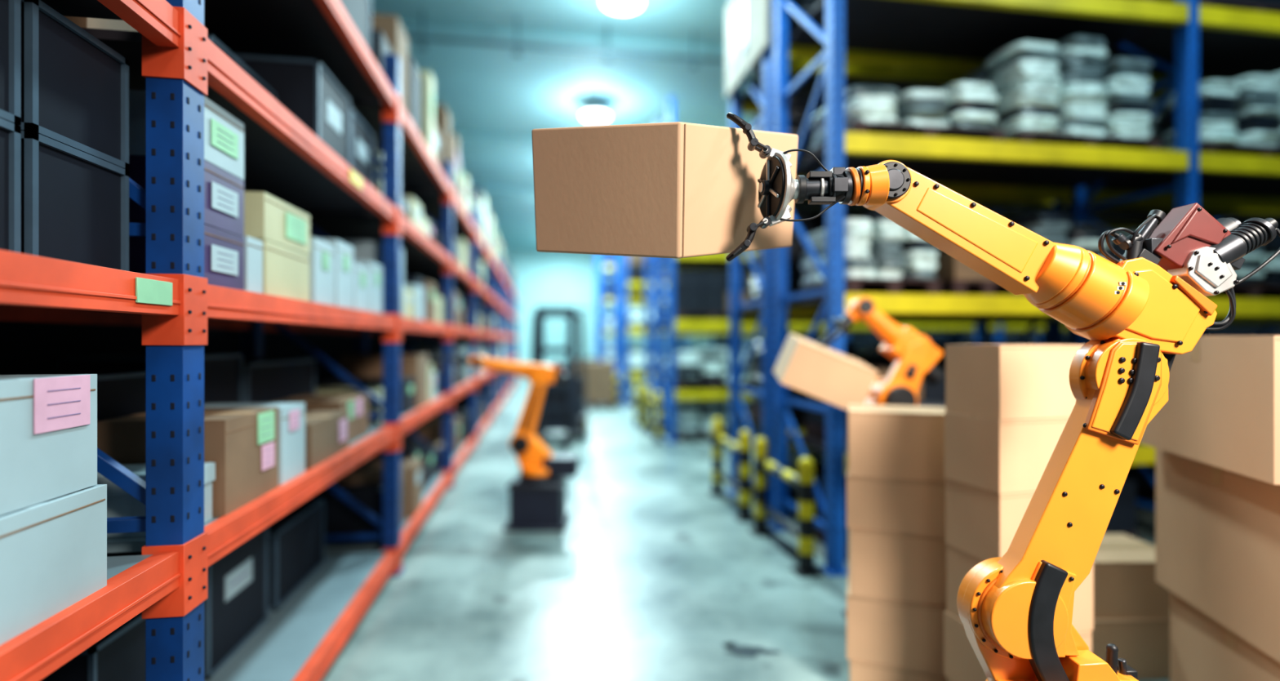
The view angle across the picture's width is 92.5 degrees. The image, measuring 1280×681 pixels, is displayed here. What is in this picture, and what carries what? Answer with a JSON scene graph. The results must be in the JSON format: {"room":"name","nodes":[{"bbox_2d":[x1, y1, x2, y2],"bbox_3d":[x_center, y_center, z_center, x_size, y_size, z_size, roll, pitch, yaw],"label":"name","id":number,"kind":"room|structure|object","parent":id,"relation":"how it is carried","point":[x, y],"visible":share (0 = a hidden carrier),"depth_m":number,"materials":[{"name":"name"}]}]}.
{"room":"warehouse","nodes":[
{"label":"warehouse","id":0,"kind":"room"},
{"bbox_2d":[0,321,492,386],"bbox_3d":[-4.535,-1.450,12.949,0.200,6.000,33.000,0,0,-9],"label":"wall","id":1,"kind":"structure","parent":0,"point":[24,347],"depth_m":3.42,"materials":[{"name":"black"}]},
{"bbox_2d":[371,0,756,248],"bbox_3d":[2.387,-4.550,14.149,14.250,0.200,33.200,0,0,-9],"label":"ceiling","id":2,"kind":"structure","parent":0,"point":[483,89],"depth_m":10.41,"materials":[{"name":"paint"}]},
{"bbox_2d":[450,132,532,142],"bbox_3d":[2.387,-4.389,14.149,13.850,0.119,0.120,0,0,-9],"label":"beam","id":3,"kind":"structure","parent":2,"relation":"attached to","point":[468,136],"depth_m":13.23,"materials":[{"name":"teal metal"}]},
{"bbox_2d":[469,185,533,192],"bbox_3d":[1.666,-4.389,18.692,13.850,0.119,0.120,0,0,-9],"label":"beam","id":4,"kind":"structure","parent":2,"relation":"attached to","point":[491,188],"depth_m":17.76,"materials":[{"name":"metal"}]},
{"bbox_2d":[492,217,535,222],"bbox_3d":[0.946,-4.389,23.235,13.850,0.119,0.120,0,0,-9],"label":"beam","id":5,"kind":"structure","parent":2,"relation":"attached to","point":[500,220],"depth_m":22.32,"materials":[{"name":"teal metal"}]},
{"bbox_2d":[400,21,725,57],"bbox_3d":[3.108,-4.389,9.606,13.850,0.119,0.120,0,0,-9],"label":"beam","id":6,"kind":"structure","parent":2,"relation":"attached to","point":[411,28],"depth_m":8.89,"materials":[{"name":"teal metal"}]},
{"bbox_2d":[405,9,725,69],"bbox_3d":[3.171,-4.194,9.211,13.846,0.509,0.118,0,0,-9],"label":"pipe","id":7,"kind":"object","parent":2,"relation":"attached to","point":[422,37],"visible":0.45,"depth_m":8.51,"materials":[{"name":"metal"}]},
{"bbox_2d":[581,100,609,121],"bbox_3d":[-0.828,-4.309,11.411,0.537,0.278,0.537,0,0,-9],"label":"lamp","id":8,"kind":"object","parent":2,"relation":"hanging from","point":[594,113],"visible":1,"depth_m":11.35,"materials":[{"name":"white"}]},
{"bbox_2d":[600,0,644,13],"bbox_3d":[-0.217,-4.309,7.559,0.537,0.278,0.537,0,0,-9],"label":"lamp","id":9,"kind":"object","parent":2,"relation":"hanging from","point":[614,6],"visible":1,"depth_m":7.62,"materials":[{"name":"white"}]},
{"bbox_2d":[494,247,762,362],"bbox_3d":[-0.198,-1.450,30.445,13.850,6.000,0.200,0,0,-9],"label":"wall","id":10,"kind":"structure","parent":0,"point":[552,279],"depth_m":29.73,"materials":[{"name":"paint"}]},
{"bbox_2d":[544,308,590,364],"bbox_3d":[-3.656,0.000,29.744,2.500,3.100,0.099,0,0,-9],"label":"door","id":11,"kind":"structure","parent":10,"relation":"in","point":[555,328],"depth_m":29.70,"materials":[{"name":"paint"}]},
{"bbox_2d":[320,375,1169,680],"bbox_3d":[2.387,1.650,14.149,14.250,0.200,33.200,0,0,-9],"label":"floor","id":12,"kind":"structure","parent":0,"point":[473,598],"depth_m":3.86,"materials":[{"name":"concrete"}]},
{"bbox_2d":[0,0,518,680],"bbox_3d":[-3.228,-0.165,11.253,0.990,3.450,24.550,0,0,-9],"label":"shelving rack","id":13,"kind":"object","parent":12,"relation":"on","point":[171,57],"visible":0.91,"depth_m":2.38,"materials":[{"name":"metal"}]},
{"bbox_2d":[0,117,21,253],"bbox_3d":[-1.520,-0.303,1.090,0.500,0.290,0.310,0,0,-9],"label":"crate","id":14,"kind":"object","parent":13,"relation":"in","point":[10,132],"visible":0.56,"depth_m":1.27,"materials":[{"name":"plastic"}]},
{"bbox_2d":[0,0,21,125],"bbox_3d":[-1.520,-0.596,1.090,0.500,0.290,0.310,0,0,-9],"label":"crate","id":15,"kind":"object","parent":14,"relation":"on","point":[10,10],"visible":1,"depth_m":1.27,"materials":[{"name":"plastic"}]},
{"bbox_2d":[0,484,106,644],"bbox_3d":[-1.377,0.445,1.186,0.382,0.236,0.375,0,0,-9],"label":"storage box","id":16,"kind":"object","parent":13,"relation":"in","point":[53,552],"visible":0.98,"depth_m":1.24,"materials":[{"name":"cardboard"}]},
{"bbox_2d":[0,373,97,515],"bbox_3d":[-1.383,0.200,1.173,0.386,0.252,0.370,0,0,-9],"label":"storage box","id":17,"kind":"object","parent":16,"relation":"on","point":[48,422],"visible":1,"depth_m":1.24,"materials":[{"name":"cardboard"}]},
{"bbox_2d":[0,369,145,421],"bbox_3d":[-1.959,0.339,2.008,0.400,0.450,0.620,0,0,-9],"label":"crate","id":18,"kind":"object","parent":13,"relation":"in","point":[120,393],"visible":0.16,"depth_m":2.12,"materials":[{"name":"plastic"}]},
{"bbox_2d":[21,130,128,271],"bbox_3d":[-1.573,-0.303,1.426,0.500,0.290,0.310,0,0,-9],"label":"crate","id":19,"kind":"object","parent":13,"relation":"in","point":[75,202],"visible":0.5,"depth_m":1.43,"materials":[{"name":"plastic"}]},
{"bbox_2d":[18,0,128,169],"bbox_3d":[-1.573,-0.596,1.426,0.500,0.290,0.310,0,0,-9],"label":"crate","id":20,"kind":"object","parent":19,"relation":"on","point":[75,86],"visible":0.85,"depth_m":1.43,"materials":[{"name":"plastic"}]},
{"bbox_2d":[40,612,145,680],"bbox_3d":[-1.932,1.163,2.123,0.450,0.450,0.600,0,0,-9],"label":"crate","id":21,"kind":"object","parent":13,"relation":"in","point":[119,655],"visible":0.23,"depth_m":1.97,"materials":[{"name":"plastic"}]},
{"bbox_2d":[64,16,137,31],"bbox_3d":[-1.819,-1.035,1.964,0.382,0.332,0.450,0,0,-9],"label":"storage box","id":22,"kind":"object","parent":13,"relation":"in","point":[82,22],"visible":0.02,"depth_m":1.83,"materials":[{"name":"cardboard"}]},
{"bbox_2d":[53,353,243,404],"bbox_3d":[-2.056,0.314,2.620,0.400,0.500,0.580,0,0,-9],"label":"crate","id":23,"kind":"object","parent":13,"relation":"in","point":[223,372],"visible":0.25,"depth_m":2.67,"materials":[{"name":"plastic"}]},
{"bbox_2d":[97,462,215,537],"bbox_3d":[-1.505,0.473,1.827,0.352,0.181,0.172,0,0,-9],"label":"storage box","id":24,"kind":"object","parent":13,"relation":"in","point":[120,503],"visible":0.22,"depth_m":1.75,"materials":[{"name":"cardboard"}]},
{"bbox_2d":[128,221,244,290],"bbox_3d":[-1.506,-0.254,1.918,0.386,0.192,0.260,0,0,-8],"label":"box","id":25,"kind":"object","parent":13,"relation":"on","point":[224,251],"visible":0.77,"depth_m":1.91,"materials":[{"name":"cardboard"}]},
{"bbox_2d":[128,155,244,236],"bbox_3d":[-1.506,-0.446,1.918,0.386,0.192,0.260,0,0,-9],"label":"box","id":26,"kind":"object","parent":25,"relation":"on","point":[224,192],"visible":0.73,"depth_m":1.90,"materials":[{"name":"cardboard"}]},
{"bbox_2d":[128,89,244,180],"bbox_3d":[-1.506,-0.638,1.918,0.386,0.191,0.260,0,0,-8],"label":"box","id":27,"kind":"object","parent":26,"relation":"on","point":[224,134],"visible":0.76,"depth_m":1.89,"materials":[{"name":"cardboard"}]},
{"bbox_2d":[97,406,278,517],"bbox_3d":[-1.538,0.408,2.120,0.386,0.311,0.390,0,0,-9],"label":"storage box","id":28,"kind":"object","parent":13,"relation":"in","point":[242,442],"visible":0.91,"depth_m":2.00,"materials":[{"name":"cardboard"}]},
{"bbox_2d":[106,526,268,679],"bbox_3d":[-2.030,1.139,2.741,0.450,0.500,0.550,0,0,-9],"label":"crate","id":29,"kind":"object","parent":13,"relation":"in","point":[236,606],"visible":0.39,"depth_m":2.73,"materials":[{"name":"plastic"}]},
{"bbox_2d":[207,31,276,100],"bbox_3d":[-1.928,-1.020,2.580,0.500,0.300,0.600,0,0,-9],"label":"crate","id":30,"kind":"object","parent":13,"relation":"in","point":[210,36],"visible":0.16,"depth_m":2.56,"materials":[{"name":"plastic"}]},
{"bbox_2d":[243,235,262,293],"bbox_3d":[-1.541,-0.259,2.125,0.382,0.202,0.120,0,0,-9],"label":"storage box","id":31,"kind":"object","parent":13,"relation":"in","point":[253,247],"visible":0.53,"depth_m":2.14,"materials":[{"name":"cardboard"}]},
{"bbox_2d":[204,402,305,485],"bbox_3d":[-1.593,0.413,2.461,0.386,0.301,0.240,0,0,-9],"label":"storage box","id":32,"kind":"object","parent":13,"relation":"in","point":[291,415],"visible":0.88,"depth_m":2.47,"materials":[{"name":"cardboard"}]},
{"bbox_2d":[243,358,315,403],"bbox_3d":[-2.180,0.339,3.400,0.400,0.450,0.900,0,0,-9],"label":"crate","id":33,"kind":"object","parent":13,"relation":"in","point":[264,380],"visible":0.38,"depth_m":3.38,"materials":[{"name":"plastic"}]},
{"bbox_2d":[257,239,309,301],"bbox_3d":[-1.587,-0.264,2.416,0.382,0.212,0.430,0,0,-9],"label":"storage box","id":34,"kind":"object","parent":13,"relation":"in","point":[286,270],"visible":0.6,"depth_m":2.41,"materials":[{"name":"cardboard"}]},
{"bbox_2d":[244,191,310,254],"bbox_3d":[-1.585,-0.457,2.416,0.386,0.172,0.430,0,0,-8],"label":"storage box","id":35,"kind":"object","parent":34,"relation":"on","point":[267,217],"visible":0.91,"depth_m":2.32,"materials":[{"name":"cardboard"}]},
{"bbox_2d":[234,54,351,167],"bbox_3d":[-1.854,-1.119,3.199,0.500,0.500,0.500,0,0,-9],"label":"crate","id":36,"kind":"object","parent":13,"relation":"in","point":[304,87],"visible":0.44,"depth_m":2.99,"materials":[{"name":"plastic"}]},
{"bbox_2d":[268,497,324,611],"bbox_3d":[-2.143,1.188,3.457,0.450,0.400,0.700,0,0,-9],"label":"crate","id":37,"kind":"object","parent":13,"relation":"in","point":[296,540],"visible":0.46,"depth_m":3.41,"materials":[{"name":"plastic"}]},
{"bbox_2d":[273,393,368,442],"bbox_3d":[-1.785,0.443,3.453,0.356,0.241,0.520,0,0,-9],"label":"storage box","id":38,"kind":"object","parent":13,"relation":"in","point":[357,404],"visible":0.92,"depth_m":3.44,"materials":[{"name":"cardboard"}]},
{"bbox_2d":[307,236,334,305],"bbox_3d":[-1.649,-0.309,2.816,0.386,0.301,0.280,0,0,-10],"label":"storage box","id":39,"kind":"object","parent":13,"relation":"in","point":[322,256],"visible":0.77,"depth_m":2.80,"materials":[{"name":"cardboard"}]},
{"bbox_2d":[305,409,349,470],"bbox_3d":[-1.663,0.463,2.905,0.386,0.201,0.540,0,0,-9],"label":"storage box","id":40,"kind":"object","parent":13,"relation":"in","point":[326,432],"visible":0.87,"depth_m":2.88,"materials":[{"name":"cardboard"}]},
{"bbox_2d":[318,238,353,308],"bbox_3d":[-1.696,-0.329,3.113,0.386,0.342,0.280,0,0,-10],"label":"storage box","id":41,"kind":"object","parent":13,"relation":"in","point":[344,252],"visible":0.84,"depth_m":3.10,"materials":[{"name":"cardboard"}]},
{"bbox_2d":[338,0,371,53],"bbox_3d":[-1.986,-1.911,3.583,0.600,0.600,0.700,0,0,-9],"label":"crate","id":42,"kind":"object","parent":13,"relation":"in","point":[359,11],"visible":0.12,"depth_m":3.81,"materials":[{"name":"plastic"}]},
{"bbox_2d":[353,262,369,311],"bbox_3d":[-1.743,-0.289,3.409,0.386,0.261,0.280,0,0,-9],"label":"storage box","id":43,"kind":"object","parent":13,"relation":"in","point":[361,273],"visible":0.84,"depth_m":3.41,"materials":[{"name":"cardboard"}]},
{"bbox_2d":[351,107,374,188],"bbox_3d":[-1.934,-1.099,3.703,0.500,0.460,0.480,0,0,-9],"label":"crate","id":44,"kind":"object","parent":13,"relation":"in","point":[362,140],"visible":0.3,"depth_m":3.74,"materials":[{"name":"plastic"}]},
{"bbox_2d":[353,260,382,313],"bbox_3d":[-1.790,-0.314,3.705,0.386,0.312,0.280,0,0,-9],"label":"storage box","id":45,"kind":"object","parent":13,"relation":"in","point":[375,269],"visible":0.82,"depth_m":3.69,"materials":[{"name":"cardboard"}]},
{"bbox_2d":[500,261,512,382],"bbox_3d":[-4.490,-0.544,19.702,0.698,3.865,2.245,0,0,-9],"label":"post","id":46,"kind":"object","parent":13,"relation":"on","point":[510,271],"visible":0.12,"depth_m":20.40,"materials":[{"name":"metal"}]},
{"bbox_2d":[444,353,578,530],"bbox_3d":[-1.090,0.829,5.200,1.116,1.442,0.462,0,0,0],"label":"robot","id":47,"kind":"object","parent":12,"relation":"on","point":[537,494],"visible":1,"depth_m":5.08,"materials":[{"name":"metal"}]},
{"bbox_2d":[530,306,587,448],"bbox_3d":[-1.298,0.517,9.533,0.950,2.064,2.139,0,0,-3],"label":"forklift","id":48,"kind":"object","parent":12,"relation":"on","point":[563,407],"visible":0.66,"depth_m":9.32,"materials":[{"name":"paint"}]},
{"bbox_2d":[575,360,615,408],"bbox_3d":[-1.121,1.023,14.402,1.000,1.052,0.800,0,0,-9],"label":"cardboard box","id":49,"kind":"object","parent":12,"relation":"on","point":[600,375],"visible":0.7,"depth_m":14.04,"materials":[{"name":"brown cardboard"}]},
{"bbox_2d":[615,373,621,406],"bbox_3d":[-0.605,1.164,14.919,0.160,0.772,1.020,0,0,-9],"label":"guard","id":50,"kind":"object","parent":12,"relation":"on","point":[617,375],"visible":0.42,"depth_m":14.45,"materials":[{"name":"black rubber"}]},
{"bbox_2d":[632,382,647,431],"bbox_3d":[0.021,1.164,10.969,0.160,0.772,1.020,0,0,-9],"label":"guard","id":51,"kind":"object","parent":12,"relation":"on","point":[637,393],"visible":0.84,"depth_m":11.24,"materials":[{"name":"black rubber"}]},
{"bbox_2d":[643,386,664,442],"bbox_3d":[0.209,1.164,9.784,0.160,0.772,1.020,0,0,-9],"label":"guard","id":52,"kind":"object","parent":12,"relation":"on","point":[649,400],"visible":1,"depth_m":9.34,"materials":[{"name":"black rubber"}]},
{"bbox_2d":[595,254,753,358],"bbox_3d":[1.255,-1.075,22.196,5.715,5.250,1.100,0,0,-9],"label":"rack","id":53,"kind":"object","parent":12,"relation":"on","point":[606,274],"visible":0.15,"depth_m":22.18,"materials":[{"name":"metal"}]},
{"bbox_2d":[598,254,762,360],"bbox_3d":[1.443,-1.075,21.011,5.715,5.250,1.100,0,0,-9],"label":"rack","id":54,"kind":"object","parent":12,"relation":"on","point":[602,268],"visible":0.23,"depth_m":20.38,"materials":[{"name":"metal"}]},
{"bbox_2d":[604,254,722,384],"bbox_3d":[1.391,-0.776,21.000,5.281,4.650,0.881,0,0,-9],"label":"packaged goods","id":55,"kind":"object","parent":54,"relation":"on","point":[608,283],"visible":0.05,"depth_m":20.22},
{"bbox_2d":[613,255,825,373],"bbox_3d":[2.148,-1.075,16.566,5.715,5.250,1.100,0,0,-9],"label":"rack","id":56,"kind":"object","parent":12,"relation":"on","point":[615,258],"visible":0.11,"depth_m":16.55,"materials":[{"name":"metal"}]},
{"bbox_2d":[622,265,666,399],"bbox_3d":[2.104,-0.875,16.559,5.285,4.847,0.887,0,0,-9],"label":"packaged goods","id":57,"kind":"object","parent":56,"relation":"on","point":[631,348],"visible":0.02,"depth_m":15.84},
{"bbox_2d":[707,417,754,521],"bbox_3d":[0.849,1.164,5.754,0.160,0.772,1.020,0,0,-9],"label":"guard","id":58,"kind":"object","parent":12,"relation":"on","point":[744,448],"visible":1,"depth_m":5.38,"materials":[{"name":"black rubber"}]},
{"bbox_2d":[618,255,848,406],"bbox_3d":[2.336,-1.075,15.381,5.715,5.250,1.100,0,0,-9],"label":"rack","id":59,"kind":"object","parent":12,"relation":"on","point":[624,375],"visible":0.22,"depth_m":14.68,"materials":[{"name":"metal"}]},
{"bbox_2d":[627,256,755,405],"bbox_3d":[2.286,-0.838,15.374,5.280,4.774,0.887,0,0,-9],"label":"packaged goods","id":60,"kind":"object","parent":59,"relation":"on","point":[636,264],"visible":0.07,"depth_m":14.62},
{"bbox_2d":[721,642,780,657],"bbox_3d":[0.553,1.549,3.057,0.293,0.001,0.127,0,0,8],"label":"oil stain","id":61,"kind":"object","parent":12,"relation":"on","point":[737,650],"visible":1,"depth_m":3.05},
{"bbox_2d":[748,436,822,577],"bbox_3d":[1.045,1.164,4.519,0.160,0.772,1.020,0,0,-9],"label":"guard","id":62,"kind":"object","parent":12,"relation":"on","point":[805,480],"visible":1,"depth_m":4.11,"materials":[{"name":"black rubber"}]},
{"bbox_2d":[644,257,1067,431],"bbox_3d":[4.336,-1.075,11.648,8.495,5.250,1.100,0,0,-9],"label":"rack","id":63,"kind":"object","parent":12,"relation":"on","point":[649,269],"visible":0.06,"depth_m":11.41,"materials":[{"name":"metal"}]},
{"bbox_2d":[662,304,868,430],"bbox_3d":[2.925,-0.838,11.425,5.266,4.774,0.885,0,0,-9],"label":"packaged goods","id":64,"kind":"object","parent":63,"relation":"on","point":[664,306],"visible":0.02,"depth_m":10.68},
{"bbox_2d":[817,296,945,618],"bbox_3d":[1.320,0.659,3.300,0.697,1.782,0.336,0,0,0],"label":"robot","id":65,"kind":"object","parent":12,"relation":"on","point":[914,355],"visible":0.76,"depth_m":3.21,"materials":[{"name":"metal"}]},
{"bbox_2d":[773,332,878,410],"bbox_3d":[0.965,0.165,3.237,0.494,0.416,0.369,0,0,3],"label":"cardboard box","id":66,"kind":"object","parent":65,"relation":"attached to","point":[803,365],"visible":0.94,"depth_m":3.07,"materials":[{"name":"brown cardboard"}]},
{"bbox_2d":[656,96,1122,443],"bbox_3d":[4.524,-1.075,10.463,8.495,5.250,1.100,0,0,-9],"label":"rack","id":67,"kind":"object","parent":12,"relation":"on","point":[691,392],"visible":0.17,"depth_m":9.68,"materials":[{"name":"metal"}]},
{"bbox_2d":[666,250,795,440],"bbox_3d":[3.106,-0.868,10.240,5.280,4.834,0.886,0,0,-9],"label":"packaged goods","id":68,"kind":"object","parent":67,"relation":"on","point":[704,294],"visible":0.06,"depth_m":9.51,"materials":[{"name":"grey plastic"}]},
{"bbox_2d":[848,659,946,680],"bbox_3d":[1.162,1.467,2.740,0.425,0.164,0.322,0,0,18],"label":"cardboard box","id":69,"kind":"object","parent":12,"relation":"on","point":[858,670],"visible":0.24,"depth_m":2.61,"materials":[{"name":"brown cardboard"}]},
{"bbox_2d":[846,572,946,675],"bbox_3d":[1.152,1.244,2.740,0.425,0.279,0.321,0,0,20],"label":"cardboard box","id":70,"kind":"object","parent":69,"relation":"on","point":[890,633],"visible":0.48,"depth_m":2.59,"materials":[{"name":"brown cardboard"}]},
{"bbox_2d":[848,527,946,606],"bbox_3d":[1.160,0.959,2.740,0.425,0.289,0.321,0,0,17],"label":"cardboard box","id":71,"kind":"object","parent":70,"relation":"on","point":[882,565],"visible":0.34,"depth_m":2.59,"materials":[{"name":"brown cardboard"}]},
{"bbox_2d":[846,466,945,537],"bbox_3d":[1.153,0.702,2.740,0.425,0.224,0.321,0,0,20],"label":"cardboard box","id":72,"kind":"object","parent":71,"relation":"on","point":[883,504],"visible":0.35,"depth_m":2.60,"materials":[{"name":"brown cardboard"}]},
{"bbox_2d":[848,404,946,482],"bbox_3d":[1.156,0.447,2.740,0.425,0.284,0.321,0,0,18],"label":"cardboard box","id":73,"kind":"object","parent":72,"relation":"on","point":[889,442],"visible":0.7,"depth_m":2.60,"materials":[{"name":"brown cardboard"}]},
{"bbox_2d":[725,112,1279,680],"bbox_3d":[0.893,0.499,1.530,1.369,2.101,0.460,0,0,0],"label":"robot","id":74,"kind":"object","parent":12,"relation":"on","point":[1144,308],"visible":1,"depth_m":1.49,"materials":[{"name":"metal"}]},
{"bbox_2d":[531,121,798,258],"bbox_3d":[0.082,-0.397,1.637,0.669,0.408,0.416,0,0,-42],"label":"cardboard box","id":75,"kind":"object","parent":74,"relation":"attached to","point":[675,189],"visible":0.97,"depth_m":1.48,"materials":[{"name":"brown cardboard"}]},
{"bbox_2d":[726,0,1279,522],"bbox_3d":[5.166,-1.075,6.414,8.495,5.250,1.100,0,0,-9],"label":"rack","id":76,"kind":"object","parent":12,"relation":"on","point":[758,97],"visible":0.28,"depth_m":5.85,"materials":[{"name":"metal"}]},
{"bbox_2d":[725,0,768,97],"bbox_3d":[0.979,-2.950,5.724,0.038,0.920,1.150,0,0,-9],"label":"aisle sign","id":77,"kind":"object","parent":76,"relation":"attached to","point":[747,21],"visible":1,"depth_m":5.72,"materials":[{"name":"white plastic"}]},
{"bbox_2d":[748,0,1155,516],"bbox_3d":[3.749,-0.923,6.189,5.282,4.944,0.884,0,0,-9],"label":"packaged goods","id":78,"kind":"object","parent":76,"relation":"on","point":[799,103],"visible":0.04,"depth_m":5.48,"materials":[{"name":"plastic"}]},
{"bbox_2d":[768,0,1279,576],"bbox_3d":[5.354,-1.075,5.229,8.495,5.250,1.100,0,0,-9],"label":"rack","id":79,"kind":"object","parent":12,"relation":"on","point":[1194,43],"visible":0.57,"depth_m":4.63,"materials":[{"name":"metal"}]},
{"bbox_2d":[799,211,941,300],"bbox_3d":[1.700,-0.649,4.626,0.731,0.666,0.822,0,0,-9],"label":"packaged goods","id":80,"kind":"object","parent":79,"relation":"in","point":[882,255],"visible":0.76,"depth_m":4.26,"materials":[{"name":"grey plastic"}]},
{"bbox_2d":[804,365,945,448],"bbox_3d":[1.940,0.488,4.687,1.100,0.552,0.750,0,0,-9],"label":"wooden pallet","id":81,"kind":"object","parent":79,"relation":"in","point":[815,423],"visible":0.16,"depth_m":4.62,"materials":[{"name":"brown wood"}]},
{"bbox_2d":[804,81,1004,159],"bbox_3d":[1.967,-1.613,4.665,1.170,0.455,0.829,0,0,-9],"label":"packaged goods","id":82,"kind":"object","parent":79,"relation":"in","point":[963,109],"visible":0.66,"depth_m":4.32,"materials":[{"name":"grey plastic"}]},
{"bbox_2d":[934,252,1023,295],"bbox_3d":[2.413,-0.477,4.737,0.550,0.322,0.800,0,0,-9],"label":"packaged goods","id":83,"kind":"object","parent":79,"relation":"in","point":[957,278],"visible":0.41,"depth_m":4.34,"materials":[{"name":"brown cardboard"}]},
{"bbox_2d":[958,35,1160,149],"bbox_3d":[3.239,-1.814,4.867,1.216,0.857,0.836,0,0,-9],"label":"packaged goods","id":84,"kind":"object","parent":79,"relation":"in","point":[1063,92],"visible":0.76,"depth_m":4.50,"materials":[{"name":"grey plastic"}]},
{"bbox_2d":[1010,213,1130,262],"bbox_3d":[3.281,-0.623,4.873,1.032,0.614,0.819,0,0,-9],"label":"packaged goods","id":85,"kind":"object","parent":79,"relation":"in","point":[1055,228],"visible":0.16,"depth_m":4.48,"materials":[{"name":"grey plastic"}]},
{"bbox_2d":[1106,0,1279,52],"bbox_3d":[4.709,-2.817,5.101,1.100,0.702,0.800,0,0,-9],"label":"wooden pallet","id":86,"kind":"object","parent":79,"relation":"in","point":[1267,6],"visible":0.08,"depth_m":4.71,"materials":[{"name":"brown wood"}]},
{"bbox_2d":[1132,71,1279,156],"bbox_3d":[4.772,-1.754,5.112,1.190,0.737,0.839,0,0,-9],"label":"packaged goods","id":87,"kind":"object","parent":79,"relation":"in","point":[1242,115],"visible":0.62,"depth_m":4.72,"materials":[{"name":"grey plastic"}]},
{"bbox_2d":[1205,234,1279,298],"bbox_3d":[4.658,-0.593,5.092,1.042,0.554,0.832,0,0,-9],"label":"packaged goods","id":88,"kind":"object","parent":79,"relation":"in","point":[1264,283],"visible":0.11,"depth_m":4.75,"materials":[{"name":"grey plastic"}]},
{"bbox_2d":[1089,618,1169,679],"bbox_3d":[2.300,1.413,3.020,0.560,0.271,0.441,0,0,-3],"label":"cardboard box","id":89,"kind":"object","parent":12,"relation":"on","point":[1144,643],"visible":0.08,"depth_m":2.80,"materials":[{"name":"brown cardboard"}]},
{"bbox_2d":[1093,533,1169,618],"bbox_3d":[2.280,1.146,3.020,0.542,0.262,0.422,0,0,0],"label":"cardboard box","id":90,"kind":"object","parent":89,"relation":"on","point":[1125,586],"visible":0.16,"depth_m":2.81,"materials":[{"name":"brown cardboard"}]},
{"bbox_2d":[1169,591,1279,680],"bbox_3d":[2.436,1.289,2.144,0.602,0.520,0.781,0,0,15],"label":"cardboard box","id":91,"kind":"object","parent":12,"relation":"on","point":[1202,648],"visible":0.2,"depth_m":2.35,"materials":[{"name":"brown cardboard"}]},
{"bbox_2d":[1155,448,1279,662],"bbox_3d":[2.405,0.732,2.170,0.602,0.594,0.781,0,0,14],"label":"cardboard box","id":92,"kind":"object","parent":91,"relation":"on","point":[1217,530],"visible":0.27,"depth_m":2.22,"materials":[{"name":"brown cardboard"}]},
{"bbox_2d":[1140,335,1279,484],"bbox_3d":[2.306,0.209,2.144,0.602,0.452,0.781,0,0,15],"label":"cardboard box","id":93,"kind":"object","parent":92,"relation":"on","point":[1221,410],"visible":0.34,"depth_m":2.06,"materials":[{"name":"brown cardboard"}]},
{"bbox_3d":[1.411,1.422,2.285,0.400,0.254,0.263,0,0,-15],"label":"cardboard box","id":94,"kind":"object","parent":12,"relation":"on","visible":0},
{"bbox_2d":[943,610,1091,680],"bbox_3d":[1.400,1.169,2.285,0.400,0.249,0.263,0,0,-12],"label":"cardboard box","id":95,"kind":"object","parent":94,"relation":"on","point":[961,662],"visible":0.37,"depth_m":2.29,"materials":[{"name":"brown cardboard"}]},
{"bbox_2d":[946,544,1093,631],"bbox_3d":[1.409,0.914,2.285,0.400,0.259,0.263,0,0,-14],"label":"cardboard box","id":96,"kind":"object","parent":95,"relation":"on","point":[959,562],"visible":0.3,"depth_m":2.24,"materials":[{"name":"brown cardboard"}]},
{"bbox_2d":[945,477,1034,559],"bbox_3d":[1.405,0.657,2.285,0.400,0.254,0.263,0,0,-13],"label":"cardboard box","id":97,"kind":"object","parent":96,"relation":"on","point":[983,524],"visible":0.38,"depth_m":2.19,"materials":[{"name":"brown cardboard"}]},
{"bbox_2d":[944,411,1068,493],"bbox_3d":[1.401,0.402,2.285,0.400,0.254,0.263,0,0,-14],"label":"cardboard box","id":98,"kind":"object","parent":97,"relation":"on","point":[1000,456],"visible":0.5,"depth_m":2.15,"materials":[{"name":"brown cardboard"}]},
{"bbox_2d":[945,344,1084,419],"bbox_3d":[1.405,0.144,2.285,0.400,0.259,0.263,0,0,-13],"label":"cardboard box","id":99,"kind":"object","parent":98,"relation":"on","point":[992,381],"visible":0.88,"depth_m":2.16,"materials":[{"name":"brown cardboard"}]},
{"bbox_2d":[794,231,1279,348],"bbox_3d":[9.341,-1.450,15.151,0.200,6.000,33.000,0,0,-9],"label":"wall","id":100,"kind":"structure","parent":0,"point":[860,340],"depth_m":15.28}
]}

